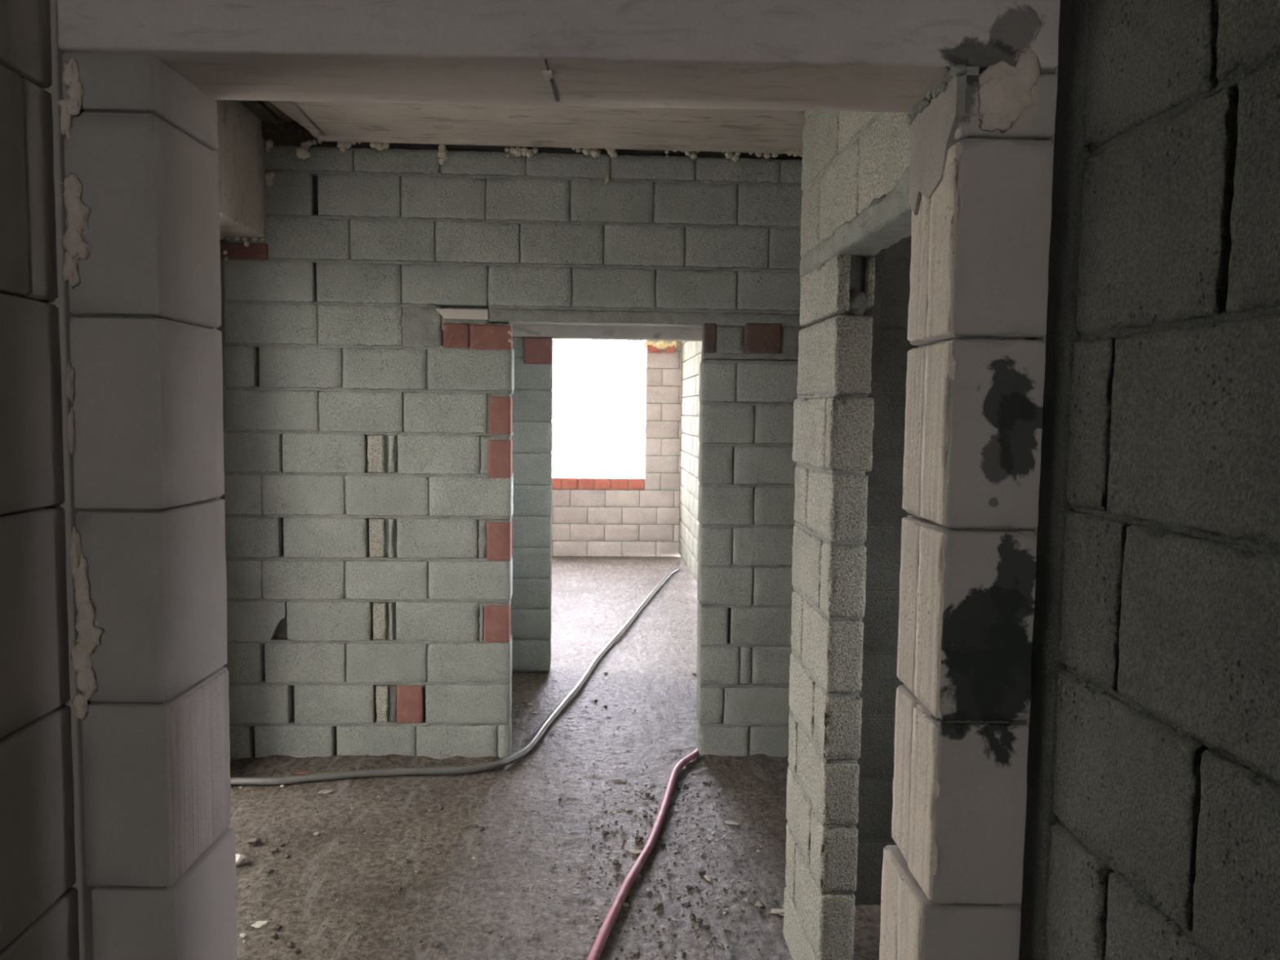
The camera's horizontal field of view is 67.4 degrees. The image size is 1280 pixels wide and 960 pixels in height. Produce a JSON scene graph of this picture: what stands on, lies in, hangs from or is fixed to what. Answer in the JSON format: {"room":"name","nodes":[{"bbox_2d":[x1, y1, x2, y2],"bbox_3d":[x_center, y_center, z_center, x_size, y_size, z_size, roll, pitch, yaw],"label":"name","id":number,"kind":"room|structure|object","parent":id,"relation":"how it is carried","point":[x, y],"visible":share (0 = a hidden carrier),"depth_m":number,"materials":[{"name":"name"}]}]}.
{"room":"construction site","nodes":[
{"label":"construction site","id":0,"kind":"room"},
{"bbox_2d":[0,0,79,959],"bbox_3d":[-0.694,0.333,-1.393,0.202,2.920,5.244,1,4,-3],"label":"wall","id":1,"kind":"structure","parent":0,"point":[39,904],"depth_m":1.14,"materials":[{"name":"concrete"}]},
{"bbox_2d":[57,51,236,959],"bbox_3d":[-0.666,0.534,1.336,0.134,2.131,0.206,1,4,-3],"label":"wall","id":2,"kind":"structure","parent":0,"point":[140,242],"depth_m":1.23,"materials":[{"name":"concrete"}]},
{"bbox_2d":[217,137,807,760],"bbox_3d":[0.274,-0.135,4.648,4.586,3.098,0.178,1,4,-3],"label":"wall","id":3,"kind":"structure","parent":0,"point":[368,353],"depth_m":4.54,"materials":[{"name":"concrete"}]},
{"bbox_2d":[317,135,802,154],"bbox_3d":[-0.317,-1.540,4.409,2.285,0.020,0.030,1,4,-3],"label":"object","id":4,"kind":"structure","parent":3,"relation":"attached to","point":[321,138],"depth_m":4.40,"materials":[{"name":"concrete"}]},
{"bbox_2d":[239,100,804,148],"bbox_3d":[-0.358,-1.599,3.404,6.600,0.254,15.650,1,4,-3],"label":"ceiling","id":5,"kind":"structure","parent":0,"point":[279,119],"depth_m":4.13,"materials":[{"name":"concrete"}]},
{"bbox_2d":[213,99,265,237],"bbox_3d":[-1.858,-1.290,2.849,0.426,0.571,3.132,1,4,-3],"label":"ceiling beam","id":6,"kind":"structure","parent":5,"relation":"attached to","point":[240,152],"depth_m":4.13,"materials":[{"name":"concrete"}]},
{"bbox_2d":[40,0,1057,959],"bbox_3d":[-0.215,0.142,1.320,6.100,2.920,0.190,1,4,-1],"label":"wall","id":7,"kind":"structure","parent":0,"point":[84,891],"depth_m":1.21,"materials":[{"name":"concrete"}]},
{"bbox_2d":[57,0,1060,112],"bbox_3d":[-0.089,-0.914,1.245,1.237,0.802,0.192,1,4,-1],"label":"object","id":8,"kind":"structure","parent":7,"relation":"attached to","point":[837,55],"depth_m":1.18,"materials":[{"name":"concrete"}]},
{"bbox_2d":[227,555,880,959],"bbox_3d":[-0.395,1.430,3.574,6.400,0.046,15.550,1,4,-3],"label":"floor","id":9,"kind":"structure","parent":0,"point":[593,598],"depth_m":3.88,"materials":[{"name":"grey concrete"}]},
{"bbox_2d":[235,853,247,866],"bbox_3d":[-1.487,1.406,3.553,0.063,0.046,0.061,3,5,24],"label":"chunk","id":10,"kind":"object","parent":9,"relation":"on","point":[240,859],"visible":0.7,"depth_m":3.54,"materials":[{"name":"white stone"}]},
{"bbox_2d":[239,933,246,937],"bbox_3d":[-1.275,1.463,3.081,0.021,0.010,0.025,-2,5,-29],"label":"chip","id":11,"kind":"object","parent":9,"relation":"on","point":[242,935],"visible":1,"depth_m":3.08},
{"bbox_2d":[245,836,261,844],"bbox_3d":[-1.495,1.397,3.717,0.051,0.026,0.041,1,4,4],"label":"stone","id":12,"kind":"object","parent":9,"relation":"on","point":[253,840],"visible":1,"depth_m":3.71,"materials":[{"name":"beige stone"}]},
{"bbox_2d":[250,920,267,928],"bbox_3d":[-1.244,1.456,3.146,0.040,0.011,0.051,4,5,38],"label":"chip","id":13,"kind":"object","parent":9,"relation":"on","point":[258,924],"visible":1,"depth_m":3.14,"materials":[{"name":"white stone"}]},
{"bbox_2d":[263,868,274,874],"bbox_3d":[-1.348,1.425,3.496,0.035,0.016,0.028,2,4,15],"label":"stone","id":14,"kind":"object","parent":9,"relation":"on","point":[268,871],"visible":1,"depth_m":3.49,"materials":[{"name":"grey stone"}]},
{"bbox_2d":[271,932,277,938],"bbox_3d":[-1.171,1.460,3.075,0.019,0.015,0.026,1,4,6],"label":"stone","id":15,"kind":"object","parent":9,"relation":"on","point":[274,935],"visible":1,"depth_m":3.07,"materials":[{"name":"grey stone"}]},
{"bbox_2d":[271,847,277,851],"bbox_3d":[-1.396,1.411,3.663,0.025,0.013,0.023,-1,5,-24],"label":"stone","id":16,"kind":"object","parent":9,"relation":"on","point":[274,849],"visible":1,"depth_m":3.66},
{"bbox_2d":[271,923,282,929],"bbox_3d":[-1.184,1.457,3.131,0.031,0.016,0.032,1,4,0],"label":"stone","id":17,"kind":"object","parent":9,"relation":"on","point":[276,926],"visible":1,"depth_m":3.12,"materials":[{"name":"grey stone"}]},
{"bbox_2d":[283,853,290,857],"bbox_3d":[-1.334,1.419,3.626,0.023,0.017,0.024,-3,6,-44],"label":"stone","id":18,"kind":"object","parent":9,"relation":"on","point":[286,855],"visible":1,"depth_m":3.62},
{"bbox_2d":[285,941,293,947],"bbox_3d":[-1.103,1.464,3.025,0.026,0.015,0.022,5,6,42],"label":"stone","id":19,"kind":"object","parent":9,"relation":"on","point":[290,944],"visible":1,"depth_m":3.02,"materials":[{"name":"grey stone"}]},
{"bbox_2d":[293,947,301,953],"bbox_3d":[-1.070,1.468,2.995,0.021,0.013,0.024,-2,5,-35],"label":"stone","id":20,"kind":"object","parent":9,"relation":"on","point":[295,950],"visible":1,"depth_m":2.99,"materials":[{"name":"grey stone"}]},
{"bbox_2d":[290,770,313,774],"bbox_3d":[-1.565,1.353,4.440,0.103,0.008,0.039,0,4,-6],"label":"chip","id":21,"kind":"object","parent":9,"relation":"on","point":[306,771],"visible":1,"depth_m":4.43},
{"bbox_2d":[313,831,320,835],"bbox_3d":[-1.277,1.399,3.799,0.025,0.013,0.028,4,5,37],"label":"stone","id":22,"kind":"object","parent":9,"relation":"on","point":[317,833],"visible":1,"depth_m":3.79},
{"bbox_2d":[318,789,333,793],"bbox_3d":[-1.381,1.368,4.217,0.066,0.013,0.039,-1,4,-20],"label":"chip","id":23,"kind":"object","parent":9,"relation":"on","point":[326,791],"visible":1,"depth_m":4.21,"materials":[{"name":"beige stone"}]},
{"bbox_2d":[404,858,411,862],"bbox_3d":[-0.868,1.426,3.595,0.025,0.012,0.024,-1,4,-22],"label":"stone","id":24,"kind":"object","parent":9,"relation":"on","point":[407,860],"visible":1,"depth_m":3.59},
{"bbox_2d":[434,942,442,948],"bbox_3d":[-0.638,1.469,3.034,0.024,0.014,0.022,2,4,11],"label":"stone","id":25,"kind":"object","parent":9,"relation":"on","point":[439,944],"visible":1,"depth_m":3.03,"materials":[{"name":"grey stone"}]},
{"bbox_2d":[230,567,678,785],"bbox_3d":[-0.275,1.171,6.993,1.202,0.042,6.433,2,4,22],"label":"hose","id":26,"kind":"object","parent":9,"relation":"on","point":[543,728],"visible":0.99,"depth_m":4.45,"materials":[{"name":"grey rubber"}]},
{"bbox_2d":[230,678,785,959],"bbox_3d":[-0.587,1.375,4.380,2.500,0.034,3.386,1,4,-3],"label":"grit","id":27,"kind":"object","parent":9,"relation":"on","point":[637,784],"visible":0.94,"depth_m":3.57,"materials":[{"name":"grey gravel"}]},
{"bbox_2d":[602,831,608,835],"bbox_3d":[-0.138,1.420,3.863,0.028,0.016,0.025,0,4,-6],"label":"stone","id":28,"kind":"object","parent":9,"relation":"on","point":[604,833],"visible":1,"depth_m":3.85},
{"bbox_2d":[612,859,619,865],"bbox_3d":[-0.090,1.437,3.604,0.026,0.015,0.027,-1,4,-21],"label":"stone","id":29,"kind":"object","parent":9,"relation":"on","point":[615,862],"visible":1,"depth_m":3.60,"materials":[{"name":"grey stone"}]},
{"bbox_2d":[620,778,627,782],"bbox_3d":[-0.073,1.384,4.414,0.032,0.013,0.034,1,4,7],"label":"chip","id":30,"kind":"object","parent":9,"relation":"on","point":[624,780],"visible":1,"depth_m":4.40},
{"bbox_2d":[622,902,630,906],"bbox_3d":[-0.047,1.458,3.296,0.026,0.010,0.027,0,4,-7],"label":"chip","id":31,"kind":"object","parent":9,"relation":"on","point":[625,904],"visible":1,"depth_m":3.29,"materials":[{"name":"grey stone"}]},
{"bbox_2d":[625,807,632,811],"bbox_3d":[-0.047,1.400,4.081,0.030,0.013,0.029,-1,5,-23],"label":"chip","id":32,"kind":"object","parent":9,"relation":"on","point":[628,809],"visible":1,"depth_m":4.07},
{"bbox_2d":[628,848,642,853],"bbox_3d":[-0.016,1.431,3.696,0.058,0.012,0.029,3,5,26],"label":"chip","id":33,"kind":"object","parent":9,"relation":"on","point":[633,851],"visible":0.91,"depth_m":3.69,"materials":[{"name":"beige stone"}]},
{"bbox_2d":[634,835,644,841],"bbox_3d":[-0.003,1.423,3.808,0.038,0.019,0.038,0,4,-13],"label":"stone","id":34,"kind":"object","parent":9,"relation":"on","point":[638,838],"visible":1,"depth_m":3.80,"materials":[{"name":"grey stone"}]},
{"bbox_2d":[586,747,698,959],"bbox_3d":[0.117,1.405,3.928,0.329,0.036,2.792,2,4,20],"label":"hose","id":35,"kind":"object","parent":9,"relation":"on","point":[601,940],"visible":0.77,"depth_m":3.53,"materials":[{"name":"pink rubber"}]},
{"bbox_2d":[645,888,652,892],"bbox_3d":[0.031,1.451,3.398,0.024,0.011,0.020,0,4,-5],"label":"chip","id":36,"kind":"object","parent":9,"relation":"on","point":[648,890],"visible":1,"depth_m":3.39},
{"bbox_2d":[653,902,663,910],"bbox_3d":[0.064,1.462,3.294,0.034,0.016,0.033,0,4,-8],"label":"stone","id":37,"kind":"object","parent":9,"relation":"on","point":[658,906],"visible":1,"depth_m":3.29,"materials":[{"name":"grey stone"}]},
{"bbox_2d":[685,884,693,888],"bbox_3d":[0.177,1.455,3.431,0.026,0.012,0.021,2,4,13],"label":"stone","id":38,"kind":"object","parent":9,"relation":"on","point":[689,886],"visible":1,"depth_m":3.42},
{"bbox_2d":[689,913,695,919],"bbox_3d":[0.176,1.468,3.229,0.020,0.013,0.023,0,4,-7],"label":"stone","id":39,"kind":"object","parent":9,"relation":"on","point":[692,916],"visible":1,"depth_m":3.22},
{"bbox_2d":[697,918,702,923],"bbox_3d":[0.202,1.468,3.200,0.020,0.014,0.023,2,4,14],"label":"stone","id":40,"kind":"object","parent":9,"relation":"on","point":[700,920],"visible":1,"depth_m":3.19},
{"bbox_2d":[698,869,706,874],"bbox_3d":[0.228,1.444,3.537,0.025,0.013,0.029,-2,5,-33],"label":"stone","id":41,"kind":"object","parent":9,"relation":"on","point":[702,871],"visible":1,"depth_m":3.53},
{"bbox_2d":[702,924,710,929],"bbox_3d":[0.221,1.476,3.170,0.022,0.013,0.025,-1,5,-24],"label":"stone","id":42,"kind":"object","parent":9,"relation":"on","point":[707,926],"visible":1,"depth_m":3.17,"materials":[{"name":"grey stone"}]},
{"bbox_2d":[703,874,713,882],"bbox_3d":[0.252,1.450,3.494,0.025,0.011,0.054,-1,4,-22],"label":"chip","id":43,"kind":"object","parent":9,"relation":"on","point":[708,877],"visible":1,"depth_m":3.49,"materials":[{"name":"white stone"}]},
{"bbox_2d":[724,819,740,825],"bbox_3d":[0.382,1.414,3.965,0.067,0.010,0.032,2,4,20],"label":"chip","id":44,"kind":"object","parent":9,"relation":"on","point":[730,821],"visible":1,"depth_m":3.96,"materials":[{"name":"beige stone"}]},
{"bbox_2d":[755,901,765,908],"bbox_3d":[0.414,1.463,3.307,0.033,0.020,0.037,4,5,38],"label":"stone","id":45,"kind":"object","parent":9,"relation":"on","point":[758,904],"visible":1,"depth_m":3.30,"materials":[{"name":"grey stone"}]},
{"bbox_2d":[770,908,783,915],"bbox_3d":[0.479,1.471,3.271,0.067,0.011,0.040,2,4,14],"label":"chip","id":46,"kind":"object","parent":9,"relation":"on","point":[776,911],"visible":0.66,"depth_m":3.27,"materials":[{"name":"white stone"}]},
{"bbox_2d":[509,323,702,671],"bbox_3d":[-1.299,-0.236,6.114,4.423,2.932,0.159,1,4,-3],"label":"wall","id":47,"kind":"structure","parent":0,"point":[532,344],"depth_m":6.09,"materials":[{"name":"concrete"}]},
{"bbox_2d":[551,340,684,556],"bbox_3d":[-1.546,-0.589,11.055,4.423,2.952,0.241,1,4,-3],"label":"wall","id":48,"kind":"structure","parent":0,"point":[585,522],"depth_m":11.10,"materials":[{"name":"concrete"}]},
{"bbox_2d":[551,476,644,490],"bbox_3d":[-0.832,0.040,11.146,1.769,0.141,0.201,1,4,-3],"label":"window sill","id":49,"kind":"structure","parent":48,"relation":"in","point":[558,482],"depth_m":11.07,"materials":[{"name":"red brick"}]},
{"bbox_2d":[678,341,702,582],"bbox_3d":[0.724,-0.360,7.906,0.203,2.890,6.373,1,4,-3],"label":"wall","id":50,"kind":"structure","parent":0,"point":[689,523],"depth_m":10.00,"materials":[{"name":"concrete"}]},
{"bbox_2d":[783,111,911,959],"bbox_3d":[0.573,0.088,2.212,0.120,2.943,1.622,1,4,-3],"label":"wall partition","id":51,"kind":"structure","parent":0,"point":[855,206],"depth_m":2.60,"materials":[{"name":"concrete"}]},
{"bbox_2d":[853,235,918,905],"bbox_3d":[1.619,-0.034,3.017,2.064,2.771,0.102,1,4,-3],"label":"wall","id":52,"kind":"structure","parent":0,"point":[891,345],"depth_m":2.95,"materials":[{"name":"grey concrete"}]},
{"bbox_2d":[879,44,1057,959],"bbox_3d":[0.439,0.532,1.360,0.152,2.159,0.223,1,4,-3],"label":"wall","id":53,"kind":"structure","parent":0,"point":[981,167],"depth_m":1.24,"materials":[{"name":"concrete"}]},
{"bbox_2d":[1018,0,1279,959],"bbox_3d":[0.733,0.352,-1.322,0.197,2.932,5.247,1,4,-3],"label":"wall","id":54,"kind":"structure","parent":0,"point":[1152,832],"depth_m":0.98,"materials":[{"name":"grey concrete"}]},
{"label":"outside","id":55,"kind":"structure","parent":0,"visible":0},
{"bbox_2d":[551,432,644,478],"bbox_3d":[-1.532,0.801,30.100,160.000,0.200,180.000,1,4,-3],"label":"window opening","id":56,"kind":"structure","parent":55,"point":[591,455],"depth_m":61.09,"materials":[{"name":"white"}]}
]}

